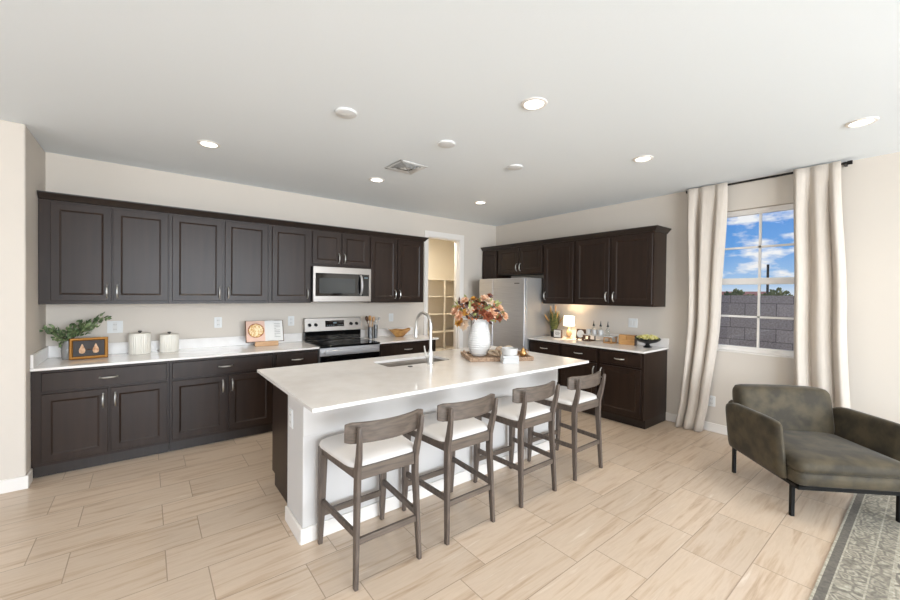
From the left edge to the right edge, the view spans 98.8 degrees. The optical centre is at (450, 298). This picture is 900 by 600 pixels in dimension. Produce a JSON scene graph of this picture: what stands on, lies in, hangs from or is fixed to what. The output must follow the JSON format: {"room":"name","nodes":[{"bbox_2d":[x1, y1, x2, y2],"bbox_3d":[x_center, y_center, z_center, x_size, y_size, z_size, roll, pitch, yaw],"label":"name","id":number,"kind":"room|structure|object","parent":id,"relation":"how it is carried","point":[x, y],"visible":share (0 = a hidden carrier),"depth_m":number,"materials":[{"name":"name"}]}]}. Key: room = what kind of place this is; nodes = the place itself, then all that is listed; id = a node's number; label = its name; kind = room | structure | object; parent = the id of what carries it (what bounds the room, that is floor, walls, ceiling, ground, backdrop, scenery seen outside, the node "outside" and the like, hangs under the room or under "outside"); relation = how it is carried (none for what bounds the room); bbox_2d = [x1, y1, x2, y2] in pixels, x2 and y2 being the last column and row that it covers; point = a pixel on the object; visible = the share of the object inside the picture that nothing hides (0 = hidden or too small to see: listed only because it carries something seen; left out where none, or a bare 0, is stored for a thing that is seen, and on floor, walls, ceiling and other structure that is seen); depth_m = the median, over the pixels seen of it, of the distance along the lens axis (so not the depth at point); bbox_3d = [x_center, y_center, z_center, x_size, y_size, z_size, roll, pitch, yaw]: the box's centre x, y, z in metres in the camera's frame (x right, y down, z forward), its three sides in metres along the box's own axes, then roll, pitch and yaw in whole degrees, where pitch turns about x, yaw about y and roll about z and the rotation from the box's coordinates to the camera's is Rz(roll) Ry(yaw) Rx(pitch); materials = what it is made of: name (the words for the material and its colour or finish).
{"room":"open-plan kitchen","nodes":[
{"label":"open-plan kitchen","id":0,"kind":"room"},
{"bbox_2d":[0,120,45,479],"bbox_3d":[-4.866,0.054,2.243,3.410,2.792,0.884,0,1,-38],"label":"wall","id":1,"kind":"structure","parent":0,"point":[22,158],"depth_m":2.93,"materials":[{"name":"beige paint"}]},
{"bbox_2d":[0,469,32,493],"bbox_3d":[-4.638,1.406,1.963,3.425,0.100,0.149,0,1,-38],"label":"baseboard","id":2,"kind":"structure","parent":1,"relation":"attached to","point":[23,482],"depth_m":2.93,"materials":[{"name":"white"}]},
{"bbox_2d":[45,152,495,347],"bbox_3d":[-1.448,0.053,5.418,5.990,2.792,0.130,0,1,-38],"label":"wall","id":3,"kind":"structure","parent":0,"point":[65,174],"depth_m":4.46,"materials":[{"name":"beige paint"}]},
{"bbox_2d":[38,199,168,303],"bbox_3d":[-3.239,-0.405,3.663,0.897,0.899,0.388,0,1,-38],"label":"upper cabinet","id":4,"kind":"object","parent":3,"relation":"attached to","point":[88,253],"visible":1,"depth_m":3.51,"materials":[{"name":"brown wood"}]},
{"bbox_2d":[37,190,428,241],"bbox_3d":[-2.013,-0.883,4.622,4.010,0.060,0.384,0,1,-38],"label":"crown molding","id":5,"kind":"structure","parent":4,"relation":"on","point":[47,195],"depth_m":3.99,"materials":[{"name":"brown wood"}]},
{"bbox_2d":[107,321,122,332],"bbox_3d":[-3.343,0.279,3.841,0.120,0.120,0.009,0,1,-38],"label":"wall outlet","id":6,"kind":"object","parent":3,"relation":"attached to","point":[112,326],"visible":1,"depth_m":3.84,"materials":[{"name":"white plastic"}]},
{"bbox_2d":[113,322,116,331],"bbox_3d":[-3.341,0.279,3.839,0.034,0.096,0.003,0,1,-38],"label":"receptacle","id":7,"kind":"object","parent":6,"relation":"attached to","point":[114,323],"depth_m":3.84,"materials":[{"name":"white plastic"}]},
{"bbox_2d":[214,317,221,327],"bbox_3d":[-2.647,0.268,4.389,0.075,0.120,0.009,0,1,-38],"label":"wall outlet","id":8,"kind":"object","parent":3,"relation":"attached to","point":[217,320],"visible":1,"depth_m":4.39,"materials":[{"name":"white plastic"}]},
{"bbox_2d":[216,318,219,326],"bbox_3d":[-2.646,0.268,4.388,0.034,0.096,0.003,0,1,-38],"label":"receptacle","id":9,"kind":"object","parent":8,"relation":"attached to","point":[217,319],"depth_m":4.39,"materials":[{"name":"white plastic"}]},
{"bbox_2d":[169,213,268,303],"bbox_3d":[-2.525,-0.404,4.226,0.918,0.899,0.388,0,1,-38],"label":"upper cabinet","id":10,"kind":"object","parent":3,"relation":"attached to","point":[212,260],"visible":0.99,"depth_m":4.07,"materials":[{"name":"brown wood"}]},
{"bbox_2d":[268,224,310,302],"bbox_3d":[-1.974,-0.403,4.660,0.480,0.899,0.388,0,1,-38],"label":"upper cabinet","id":11,"kind":"object","parent":3,"relation":"attached to","point":[289,254],"visible":1,"depth_m":4.53,"materials":[{"name":"brown wood"}]},
{"bbox_2d":[288,316,293,325],"bbox_3d":[-2.020,0.279,4.884,0.075,0.120,0.009,0,1,-38],"label":"wall outlet","id":12,"kind":"object","parent":3,"relation":"attached to","point":[290,318],"visible":1,"depth_m":4.88,"materials":[{"name":"white plastic"}]},
{"bbox_2d":[311,229,368,268],"bbox_3d":[-1.480,-0.627,5.046,0.770,0.449,0.388,0,1,-38],"label":"upper cabinet","id":13,"kind":"object","parent":3,"relation":"attached to","point":[328,248],"visible":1,"depth_m":4.90,"materials":[{"name":"brown wood"}]},
{"bbox_2d":[311,266,370,301],"bbox_3d":[-1.466,-0.180,5.018,0.764,0.436,0.463,0,1,-38],"label":"microwave","id":14,"kind":"object","parent":13,"relation":"attached to","point":[328,284],"visible":0.99,"depth_m":4.85,"materials":[{"name":"silver metal"}]},
{"bbox_2d":[389,313,392,321],"bbox_3d":[-0.890,0.278,5.775,0.075,0.120,0.009,0,1,-38],"label":"light switch","id":15,"kind":"object","parent":3,"relation":"attached to","point":[390,314],"visible":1,"depth_m":5.77,"materials":[{"name":"white plastic"}]},
{"bbox_2d":[367,236,423,302],"bbox_3d":[-0.831,-0.402,5.562,0.884,0.899,0.388,0,1,-38],"label":"upper cabinet","id":16,"kind":"object","parent":3,"relation":"attached to","point":[396,266],"visible":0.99,"depth_m":5.42,"materials":[{"name":"brown wood"}]},
{"bbox_2d":[423,230,463,348],"bbox_3d":[-0.144,0.180,6.438,0.814,2.542,0.148,0,1,-38],"label":"trim","id":17,"kind":"structure","parent":3,"relation":"attached to","point":[458,239],"depth_m":6.58,"materials":[{"name":"white"}]},
{"bbox_2d":[0,410,854,599],"bbox_3d":[-0.263,1.574,1.207,9.360,0.120,11.800,0,1,-38],"label":"floor","id":18,"kind":"structure","parent":0,"point":[666,515],"depth_m":2.46,"materials":[{"name":"tile"}]},
{"bbox_2d":[31,361,168,477],"bbox_3d":[-3.171,1.012,3.571,0.893,0.882,0.663,0,1,-38],"label":"base cabinet","id":19,"kind":"object","parent":18,"relation":"on","point":[85,417],"visible":0.98,"depth_m":3.31,"materials":[{"name":"brown wood"}]},
{"bbox_2d":[30,333,318,371],"bbox_3d":[-2.620,0.506,4.006,2.298,0.130,0.649,0,1,-38],"label":"countertop","id":20,"kind":"structure","parent":19,"relation":"on","point":[48,357],"depth_m":3.88,"materials":[{"name":"white stone"}]},
{"bbox_2d":[61,341,68,359],"bbox_3d":[-3.471,0.462,3.494,0.088,0.170,0.088,0,1,-38],"label":"glass vase","id":21,"kind":"object","parent":20,"relation":"on","point":[65,346],"visible":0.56,"depth_m":3.46,"materials":[{"name":"grey"}]},
{"bbox_2d":[39,312,111,347],"bbox_3d":[-3.413,0.293,3.516,0.488,0.342,0.237,0,1,-38],"label":"branches","id":22,"kind":"object","parent":21,"relation":"in","point":[73,332],"visible":0.98,"depth_m":3.50,"materials":[{"name":"green plant"}]},
{"bbox_2d":[69,337,107,359],"bbox_3d":[-3.324,0.452,3.544,0.262,0.193,0.086,0,1,-42],"label":"picture frame","id":23,"kind":"object","parent":20,"relation":"on","point":[93,347],"visible":1,"depth_m":3.53,"materials":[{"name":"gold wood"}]},
{"bbox_2d":[73,340,103,356],"bbox_3d":[-3.317,0.455,3.537,0.242,0.172,0.012,0,-11,-42],"label":"picture","id":24,"kind":"object","parent":23,"relation":"attached to","point":[81,348],"depth_m":3.53,"materials":[{"name":"grey"}]},
{"bbox_2d":[128,330,150,354],"bbox_3d":[-3.108,0.431,3.856,0.176,0.231,0.175,0,1,-38],"label":"canister","id":25,"kind":"object","parent":20,"relation":"on","point":[139,343],"visible":1,"depth_m":3.79,"materials":[{"name":"beige ceramic"}]},
{"bbox_2d":[159,332,178,352],"bbox_3d":[-2.927,0.443,4.012,0.164,0.207,0.163,0,1,-38],"label":"canister","id":26,"kind":"object","parent":20,"relation":"on","point":[169,342],"visible":1,"depth_m":3.95,"materials":[{"name":"beige ceramic"}]},
{"bbox_2d":[254,341,278,346],"bbox_3d":[-2.200,0.448,4.585,0.250,0.203,0.210,0,1,-34],"label":"cookbook stand","id":27,"kind":"object","parent":20,"relation":"on","point":[261,343],"visible":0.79,"depth_m":4.50,"materials":[{"name":"brown wood"}]},
{"bbox_2d":[245,320,283,342],"bbox_3d":[-2.184,0.380,4.536,0.410,0.245,0.111,0,1,-34],"label":"cookbook","id":28,"kind":"object","parent":27,"relation":"on","point":[272,330],"visible":1,"depth_m":4.52,"materials":[{"name":"beige"}]},
{"bbox_2d":[249,324,262,336],"bbox_3d":[-2.256,0.367,4.473,0.164,0.164,0.003,0,-19,-34],"label":"food photo","id":29,"kind":"object","parent":28,"relation":"attached to","point":[255,330],"depth_m":4.47},
{"bbox_2d":[169,352,273,451],"bbox_3d":[-2.460,1.013,4.132,0.915,0.882,0.663,0,1,-38],"label":"base cabinet","id":30,"kind":"object","parent":18,"relation":"on","point":[212,399],"visible":0.98,"depth_m":3.87,"materials":[{"name":"brown wood"}]},
{"bbox_2d":[272,349,317,427],"bbox_3d":[-1.909,1.013,4.566,0.484,0.882,0.663,0,1,-38],"label":"base cabinet","id":31,"kind":"object","parent":18,"relation":"on","point":[300,357],"visible":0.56,"depth_m":4.32,"materials":[{"name":"brown wood"}]},
{"bbox_2d":[303,317,379,362],"bbox_3d":[-1.389,0.856,4.928,0.767,1.200,0.681,0,1,-38],"label":"electric range","id":32,"kind":"object","parent":18,"relation":"on","point":[354,347],"visible":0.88,"depth_m":4.93,"materials":[{"name":"grey metal"}]},
{"bbox_2d":[305,338,379,347],"bbox_3d":[-1.378,0.556,4.915,0.767,0.025,0.565,0,1,-38],"label":"cooktop","id":33,"kind":"object","parent":32,"relation":"in","point":[322,342],"depth_m":4.84,"materials":[{"name":"black glass"}]},
{"bbox_2d":[319,347,378,362],"bbox_3d":[-1.204,0.933,4.693,0.767,0.656,0.081,0,1,-38],"label":"oven","id":34,"kind":"object","parent":32,"relation":"in","point":[333,354],"depth_m":4.64,"materials":[{"name":"silver metal"}]},
{"bbox_2d":[317,409,423,591],"bbox_3d":[-0.475,1.070,2.289,0.487,0.858,0.536,0,1,-38],"label":"bar stool","id":35,"kind":"object","parent":18,"relation":"on","point":[366,449],"visible":1,"depth_m":2.16,"materials":[{"name":"grey wood"}]},
{"bbox_2d":[379,340,435,356],"bbox_3d":[-0.748,1.015,5.482,0.915,0.882,0.663,0,1,-38],"label":"base cabinet","id":36,"kind":"object","parent":18,"relation":"on","point":[388,349],"visible":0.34,"depth_m":5.20,"materials":[{"name":"brown wood"}]},
{"bbox_2d":[359,327,438,343],"bbox_3d":[-0.735,0.509,5.492,0.947,0.130,0.647,0,1,-38],"label":"countertop","id":37,"kind":"structure","parent":36,"relation":"on","point":[385,335],"depth_m":5.50,"materials":[{"name":"white stone"}]},
{"bbox_2d":[368,327,372,338],"bbox_3d":[-1.114,0.469,5.366,0.074,0.162,0.074,0,1,-38],"label":"utensil crock","id":38,"kind":"object","parent":37,"relation":"on","point":[370,329],"visible":1,"depth_m":5.33,"materials":[{"name":"silver metal"}]},
{"bbox_2d":[374,325,377,337],"bbox_3d":[-1.056,0.456,5.437,0.054,0.187,0.054,0,1,-38],"label":"utensil crock","id":39,"kind":"object","parent":37,"relation":"on","point":[375,326],"visible":1,"depth_m":5.41,"materials":[{"name":"silver metal"}]},
{"bbox_2d":[388,328,410,336],"bbox_3d":[-0.743,0.488,5.621,0.340,0.122,0.237,0,1,-30],"label":"decorative bowl","id":40,"kind":"object","parent":37,"relation":"on","point":[397,332],"visible":1,"depth_m":5.56,"materials":[{"name":"brown wood"}]},
{"bbox_2d":[272,369,557,544],"bbox_3d":[-0.212,1.041,3.505,2.554,0.890,1.003,0,1,-38],"label":"kitchen island","id":41,"kind":"object","parent":18,"relation":"on","point":[295,450],"visible":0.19,"depth_m":2.69,"materials":[{"name":"grey paint"}]},
{"bbox_2d":[289,408,292,428],"bbox_3d":[-1.046,0.781,2.525,0.009,0.120,0.075,0,1,-38],"label":"wall outlet","id":42,"kind":"object","parent":41,"relation":"attached to","point":[290,409],"visible":1,"depth_m":2.51,"materials":[{"name":"white plastic"}]},
{"bbox_2d":[257,345,588,412],"bbox_3d":[-0.115,0.585,3.365,2.605,0.021,1.310,0,1,-38],"label":"island countertop","id":43,"kind":"structure","parent":41,"relation":"on","point":[318,387],"depth_m":2.90,"materials":[{"name":"white stone"}]},
{"bbox_2d":[378,358,444,366],"bbox_3d":[-0.350,0.697,3.556,0.710,0.208,0.355,0,1,-38],"label":"sink","id":44,"kind":"object","parent":43,"relation":"in","point":[423,360],"visible":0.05,"depth_m":3.71,"materials":[{"name":"silver metal"}]},
{"bbox_2d":[414,312,433,364],"bbox_3d":[-0.260,0.343,3.466,0.103,0.458,0.286,0,1,-38],"label":"kitchen faucet","id":45,"kind":"object","parent":43,"relation":"on","point":[429,355],"visible":1,"depth_m":3.38,"materials":[{"name":"silver metal"}]},
{"bbox_2d":[460,345,533,361],"bbox_3d":[0.442,0.513,3.764,0.638,0.123,0.430,1,1,-10],"label":"wooden tray","id":46,"kind":"object","parent":43,"relation":"on","point":[488,358],"depth_m":3.69,"materials":[{"name":"brown wood"}]},
{"bbox_2d":[468,318,490,356],"bbox_3d":[0.284,0.378,3.814,0.230,0.365,0.230,0,1,-38],"label":"vase","id":47,"kind":"object","parent":46,"relation":"on","point":[479,337],"visible":0.96,"depth_m":3.73,"materials":[{"name":"white ceramic"}]},
{"bbox_2d":[450,293,507,330],"bbox_3d":[0.293,0.158,3.801,0.554,0.438,0.488,0,1,-22],"label":"flower bouquet","id":48,"kind":"object","parent":47,"relation":"in","point":[469,307],"visible":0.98,"depth_m":3.74,"materials":[{"name":"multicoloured plant"}]},
{"bbox_2d":[520,346,526,356],"bbox_3d":[0.714,0.503,3.790,0.072,0.126,0.072,0,1,-38],"label":"pear","id":49,"kind":"object","parent":46,"relation":"on","point":[523,352],"visible":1,"depth_m":3.77,"materials":[{"name":"gold metal"}]},
{"bbox_2d":[500,360,518,363],"bbox_3d":[0.535,0.567,3.499,0.150,0.025,0.098,1,1,-10],"label":"book","id":50,"kind":"object","parent":43,"relation":"on","point":[501,361],"visible":0.83,"depth_m":3.45,"materials":[{"name":"white paper"}]},
{"bbox_2d":[500,357,518,360],"bbox_3d":[0.535,0.543,3.499,0.146,0.023,0.095,0,1,-13],"label":"book","id":51,"kind":"object","parent":50,"relation":"on","point":[502,359],"visible":0.83,"depth_m":3.46,"materials":[{"name":"white paper"}]},
{"bbox_2d":[501,354,518,357],"bbox_3d":[0.535,0.520,3.498,0.142,0.021,0.092,1,1,-8],"label":"book","id":52,"kind":"object","parent":51,"relation":"on","point":[502,356],"visible":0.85,"depth_m":3.46,"materials":[{"name":"white paper"}]},
{"bbox_2d":[502,347,517,355],"bbox_3d":[0.536,0.477,3.498,0.146,0.064,0.146,0,1,-38],"label":"bowl","id":53,"kind":"object","parent":52,"relation":"on","point":[508,351],"visible":1,"depth_m":3.44,"materials":[{"name":"grey ceramic"}]},
{"bbox_2d":[428,279,453,350],"bbox_3d":[-0.753,0.506,7.806,2.520,1.843,0.416,0,1,-38],"label":"pantry shelving","id":54,"kind":"object","parent":18,"relation":"on","point":[443,330],"visible":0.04,"depth_m":8.04,"materials":[{"name":"beige paint"}]},
{"bbox_2d":[402,393,497,545],"bbox_3d":[-0.007,1.071,2.658,0.487,0.858,0.536,0,1,-38],"label":"bar stool","id":55,"kind":"object","parent":18,"relation":"on","point":[453,427],"visible":0.88,"depth_m":2.51,"materials":[{"name":"grey wood"}]},
{"bbox_2d":[479,278,552,350],"bbox_3d":[1.016,0.571,6.236,0.756,1.790,0.984,0,1,-38],"label":"refrigerator","id":56,"kind":"object","parent":18,"relation":"on","point":[521,299],"visible":0.36,"depth_m":5.85,"materials":[{"name":"grey metal"}]},
{"bbox_2d":[473,380,559,507],"bbox_3d":[0.522,1.071,3.076,0.487,0.858,0.536,0,1,-38],"label":"bar stool","id":57,"kind":"object","parent":18,"relation":"on","point":[520,410],"visible":0.91,"depth_m":2.94,"materials":[{"name":"grey wood"}]},
{"bbox_2d":[530,339,560,383],"bbox_3d":[1.552,1.038,5.666,0.663,0.882,0.546,0,1,-38],"label":"base cabinet","id":58,"kind":"object","parent":18,"relation":"on","point":[551,348],"visible":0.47,"depth_m":5.43,"materials":[{"name":"brown wood"}]},
{"bbox_2d":[527,371,605,480],"bbox_3d":[1.045,1.072,3.488,0.487,0.858,0.536,0,1,-38],"label":"bar stool","id":59,"kind":"object","parent":18,"relation":"on","point":[572,398],"visible":0.86,"depth_m":3.35,"materials":[{"name":"grey wood"}]},
{"bbox_2d":[560,343,598,414],"bbox_3d":[1.896,1.047,5.230,0.663,0.882,0.560,0,1,-38],"label":"base cabinet","id":60,"kind":"object","parent":18,"relation":"on","point":[591,354],"visible":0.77,"depth_m":5.00,"materials":[{"name":"brown wood"}]},
{"bbox_2d":[598,348,666,428],"bbox_3d":[2.244,1.056,4.789,0.663,0.882,0.560,0,1,-38],"label":"base cabinet","id":61,"kind":"object","parent":18,"relation":"on","point":[635,389],"visible":0.87,"depth_m":4.58,"materials":[{"name":"brown wood"}]},
{"bbox_2d":[528,329,668,353],"bbox_3d":[1.917,0.541,5.220,0.649,0.130,1.695,0,1,-38],"label":"countertop","id":62,"kind":"structure","parent":61,"relation":"on","point":[663,344],"depth_m":5.00,"materials":[{"name":"white stone"}]},
{"bbox_2d":[545,306,562,336],"bbox_3d":[1.569,0.329,5.860,0.271,0.489,0.260,1,1,16],"label":"potted grass","id":63,"kind":"object","parent":62,"relation":"on","point":[553,319],"depth_m":5.81,"materials":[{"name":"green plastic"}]},
{"bbox_2d":[553,329,561,337],"bbox_3d":[1.587,0.513,5.701,0.026,0.125,0.140,0,1,-38],"label":"sign","id":64,"kind":"object","parent":62,"relation":"on","point":[557,332],"visible":1,"depth_m":5.69,"materials":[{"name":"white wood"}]},
{"bbox_2d":[563,316,574,338],"bbox_3d":[1.735,0.415,5.644,0.166,0.325,0.166,0,1,-38],"label":"table lamp","id":65,"kind":"object","parent":62,"relation":"on","point":[568,320],"visible":1,"depth_m":5.59,"materials":[{"name":"white fabric"}]},
{"bbox_2d":[576,329,585,339],"bbox_3d":[1.852,0.506,5.471,0.099,0.158,0.144,0,1,-38],"label":"framed plaque","id":66,"kind":"object","parent":62,"relation":"on","point":[579,332],"visible":0.94,"depth_m":5.46,"materials":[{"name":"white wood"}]},
{"bbox_2d":[582,334,616,343],"bbox_3d":[2.035,0.539,5.272,0.150,0.094,0.430,0,1,-38],"label":"tray","id":67,"kind":"object","parent":62,"relation":"on","point":[609,337],"depth_m":5.20,"materials":[{"name":"brown wood"}]},
{"bbox_2d":[605,323,609,334],"bbox_3d":[2.131,0.399,5.223,0.056,0.188,0.056,0,1,-38],"label":"syrup bottle","id":68,"kind":"object","parent":67,"relation":"on","point":[607,329],"visible":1,"depth_m":5.21,"materials":[{"name":"clear glass"}]},
{"bbox_2d":[619,334,636,345],"bbox_3d":[2.301,0.529,5.007,0.201,0.125,0.092,1,1,42],"label":"wooden box","id":69,"kind":"object","parent":62,"relation":"on","point":[625,339],"visible":1,"depth_m":4.97,"materials":[{"name":"brown wood"}]},
{"bbox_2d":[635,338,660,347],"bbox_3d":[2.430,0.542,4.755,0.296,0.108,0.296,0,1,-38],"label":"footed bowl","id":70,"kind":"object","parent":62,"relation":"on","point":[647,342],"visible":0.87,"depth_m":4.67,"materials":[{"name":"black metal"}]},
{"bbox_2d":[725,384,899,522],"bbox_3d":[2.775,1.133,2.993,0.893,0.784,0.851,1,1,7],"label":"armchair","id":71,"kind":"object","parent":18,"relation":"on","point":[794,432],"visible":1,"depth_m":2.87,"materials":[{"name":"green fabric"}]},
{"bbox_2d":[732,384,834,433],"bbox_3d":[2.809,0.940,3.269,0.720,0.404,0.207,1,1,7],"label":"chair backrest","id":72,"kind":"object","parent":71,"relation":"on","point":[798,408],"depth_m":3.19,"materials":[{"name":"grey fabric"}]},
{"bbox_2d":[783,430,899,478],"bbox_3d":[2.771,1.134,2.960,0.732,0.103,0.786,1,1,7],"label":"seat cushion","id":73,"kind":"object","parent":71,"relation":"on","point":[836,454],"depth_m":2.69,"materials":[{"name":"grey fabric"}]},
{"bbox_2d":[808,493,899,599],"bbox_3d":[2.759,1.545,1.042,3.900,0.006,2.600,0,1,-38],"label":"area rug","id":74,"kind":"object","parent":18,"relation":"on","point":[862,562],"visible":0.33,"depth_m":2.27,"materials":[{"name":"grey fabric"}]},
{"bbox_2d":[428,239,454,350],"bbox_3d":[-0.426,0.040,7.384,2.750,2.792,1.690,0,1,-38],"label":"wall","id":75,"kind":"structure","parent":0,"point":[440,252],"depth_m":8.50,"materials":[{"name":"beige paint"}]},
{"bbox_2d":[0,0,899,225],"bbox_3d":[-0.077,-1.338,1.293,9.750,0.120,11.800,0,1,-38],"label":"ceiling","id":76,"kind":"structure","parent":0,"point":[715,91],"depth_m":2.38,"materials":[{"name":"white paint"}]},
{"bbox_2d":[197,140,219,147],"bbox_3d":[-2.062,-1.319,3.288,0.172,0.009,0.172,0,1,-38],"label":"recessed light","id":77,"kind":"object","parent":76,"relation":"in","point":[206,143],"visible":1,"depth_m":3.28,"materials":[{"name":"white plastic"}]},
{"bbox_2d":[335,107,356,118],"bbox_3d":[-0.729,-1.294,2.690,0.152,0.016,0.152,0,1,-38],"label":"cover plate","id":78,"kind":"object","parent":76,"relation":"attached to","point":[343,112],"visible":1,"depth_m":2.67,"materials":[{"name":"white plastic"}]},
{"bbox_2d":[369,177,383,181],"bbox_3d":[-0.817,-1.317,4.270,0.172,0.009,0.172,0,1,-38],"label":"recessed light","id":79,"kind":"object","parent":76,"relation":"in","point":[373,179],"visible":1,"depth_m":4.25,"materials":[{"name":"white plastic"}]},
{"bbox_2d":[385,159,427,174],"bbox_3d":[-0.443,-1.307,3.839,0.316,0.011,0.316,0,1,-38],"label":"ceiling vent","id":80,"kind":"object","parent":76,"relation":"in","point":[403,166],"visible":1,"depth_m":3.83,"materials":[{"name":"grey metal"}]},
{"bbox_2d":[437,140,455,147],"bbox_3d":[-0.034,-1.293,3.226,0.152,0.016,0.152,0,1,-38],"label":"cover plate","id":81,"kind":"object","parent":76,"relation":"attached to","point":[443,143],"visible":1,"depth_m":3.21,"materials":[{"name":"white plastic"}]},
{"bbox_2d":[474,201,486,203],"bbox_3d":[0.409,-1.315,5.269,0.172,0.009,0.172,0,1,-38],"label":"recessed light","id":82,"kind":"object","parent":76,"relation":"in","point":[475,202],"visible":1,"depth_m":5.26,"materials":[{"name":"white plastic"}]},
{"bbox_2d":[507,164,522,169],"bbox_3d":[0.635,-1.292,3.792,0.152,0.016,0.152,0,1,-38],"label":"cover plate","id":83,"kind":"object","parent":76,"relation":"attached to","point":[513,166],"visible":1,"depth_m":3.77,"materials":[{"name":"white plastic"}]},
{"bbox_2d":[521,97,546,109],"bbox_3d":[0.549,-1.281,2.536,0.172,0.009,0.172,0,1,-38],"label":"recessed light","id":84,"kind":"object","parent":76,"relation":"in","point":[533,103],"visible":1,"depth_m":2.53,"materials":[{"name":"white plastic"}]},
{"bbox_2d":[633,155,653,161],"bbox_3d":[1.761,-1.279,3.526,0.172,0.009,0.172,0,1,-38],"label":"recessed light","id":85,"kind":"object","parent":76,"relation":"in","point":[644,158],"visible":1,"depth_m":3.52,"materials":[{"name":"white plastic"}]},
{"bbox_2d":[844,117,879,127],"bbox_3d":[2.932,-1.257,2.749,0.172,0.009,0.172,0,1,-38],"label":"recessed light","id":86,"kind":"object","parent":76,"relation":"in","point":[860,122],"visible":1,"depth_m":2.75,"materials":[{"name":"white plastic"}]},
{"bbox_2d":[496,152,899,425],"bbox_3d":[3.922,0.138,3.332,0.160,2.792,9.800,0,1,-38],"label":"wall","id":87,"kind":"structure","parent":0,"point":[870,187],"depth_m":3.95,"materials":[{"name":"beige paint"}]},
{"bbox_2d":[482,250,510,278],"bbox_3d":[0.814,-0.399,6.858,0.350,0.899,0.388,0,1,-38],"label":"upper cabinet","id":88,"kind":"object","parent":87,"relation":"attached to","point":[490,258],"visible":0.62,"depth_m":6.73,"materials":[{"name":"brown wood"}]},
{"bbox_2d":[498,244,543,275],"bbox_3d":[1.220,-0.616,6.312,0.388,0.443,0.962,0,1,-38],"label":"upper cabinet","id":89,"kind":"object","parent":87,"relation":"attached to","point":[526,260],"visible":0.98,"depth_m":6.17,"materials":[{"name":"brown wood"}]},
{"bbox_2d":[543,241,575,303],"bbox_3d":[1.687,-0.376,5.720,0.388,0.899,0.546,0,1,-38],"label":"upper cabinet","id":90,"kind":"object","parent":87,"relation":"attached to","point":[559,258],"visible":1,"depth_m":5.61,"materials":[{"name":"brown wood"}]},
{"bbox_2d":[575,231,666,306],"bbox_3d":[2.190,-0.362,5.082,0.388,0.899,1.072,0,1,-38],"label":"upper cabinet","id":91,"kind":"object","parent":87,"relation":"attached to","point":[628,269],"visible":1,"depth_m":4.86,"materials":[{"name":"brown wood"}]},
{"bbox_2d":[481,225,670,250],"bbox_3d":[1.623,-0.857,5.805,0.384,0.060,3.031,0,1,-38],"label":"crown molding","id":92,"kind":"structure","parent":91,"relation":"on","point":[657,228],"depth_m":5.24,"materials":[{"name":"brown wood"}]},
{"bbox_2d":[628,318,637,327],"bbox_3d":[2.415,0.318,5.106,0.009,0.120,0.120,0,1,-38],"label":"light switch","id":93,"kind":"object","parent":87,"relation":"attached to","point":[632,322],"visible":1,"depth_m":5.11,"materials":[{"name":"white plastic"}]},
{"bbox_2d":[666,412,727,435],"bbox_3d":[4.768,1.508,2.116,0.015,0.100,6.800,0,1,-38],"label":"baseboard","id":94,"kind":"structure","parent":87,"relation":"attached to","point":[717,428],"depth_m":4.39,"materials":[{"name":"white"}]},
{"bbox_2d":[708,396,714,406],"bbox_3d":[2.975,1.164,4.396,0.009,0.120,0.075,0,1,-38],"label":"wall outlet","id":95,"kind":"object","parent":87,"relation":"attached to","point":[711,398],"visible":0.76,"depth_m":4.39,"materials":[{"name":"white plastic"}]},
{"bbox_2d":[717,203,793,358],"bbox_3d":[3.283,-0.190,4.104,0.119,1.562,0.991,0,1,-38],"label":"window","id":96,"kind":"structure","parent":87,"relation":"in","point":[758,281],"depth_m":4.12,"materials":[{"name":"white plastic"}]},
{"bbox_2d":[686,160,852,193],"bbox_3d":[3.216,-1.240,4.013,0.106,0.036,1.356,0,1,-38],"label":"curtain rod","id":97,"kind":"object","parent":87,"relation":"attached to","point":[847,163],"visible":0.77,"depth_m":3.90,"materials":[{"name":"black metal"}]},
{"bbox_2d":[675,182,727,431],"bbox_3d":[2.842,0.117,4.378,0.157,2.768,0.465,0,1,-38],"label":"curtain","id":98,"kind":"object","parent":97,"relation":"hanging from","point":[706,205],"visible":1,"depth_m":4.36,"materials":[{"name":"fabric"}]},
{"bbox_2d":[793,161,850,408],"bbox_3d":[3.465,0.133,3.602,0.112,2.768,0.439,0,1,-38],"label":"curtain","id":99,"kind":"object","parent":97,"relation":"hanging from","point":[820,277],"visible":0.81,"depth_m":3.59,"materials":[{"name":"fabric"}]},
{"label":"outside","id":100,"kind":"structure","parent":0,"visible":0},
{"bbox_3d":[28.352,1.691,28.873,69.840,0.100,120.000,0,1,-38],"label":"ground","id":101,"kind":"structure","parent":100,"visible":0},
{"bbox_2d":[724,288,754,294],"bbox_3d":[13.617,0.544,18.366,2.023,2.132,1.993,0,1,-13],"label":"desert shrub","id":102,"kind":"object","parent":101,"relation":"on","point":[735,291],"visible":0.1,"depth_m":18.25,"materials":[{"name":"green plant"}]},
{"bbox_2d":[722,291,765,295],"bbox_3d":[35.149,0.287,47.580,7.800,2.400,9.800,0,1,-38],"label":"house","id":103,"kind":"structure","parent":101,"relation":"on","point":[746,293],"depth_m":45.66,"materials":[{"name":"beige"}]},
{"bbox_2d":[718,295,793,350],"bbox_3d":[3.714,0.765,8.148,0.200,1.715,26.000,0,1,-38],"label":"wall","id":104,"kind":"structure","parent":101,"relation":"on","point":[739,331],"depth_m":6.33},
{"bbox_2d":[766,264,768,293],"bbox_3d":[29.294,-0.807,35.627,0.185,4.750,0.185,1,1,29],"label":"utility pole","id":105,"kind":"object","parent":101,"relation":"on","point":[767,273],"visible":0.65,"depth_m":35.55,"materials":[{"name":"black plastic"}]},
{"bbox_2d":[756,287,792,295],"bbox_3d":[15.841,0.529,18.730,1.898,2.203,1.872,0,1,-38],"label":"desert shrub","id":106,"kind":"object","parent":101,"relation":"on","point":[773,292],"visible":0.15,"depth_m":18.59,"materials":[{"name":"green plant"}]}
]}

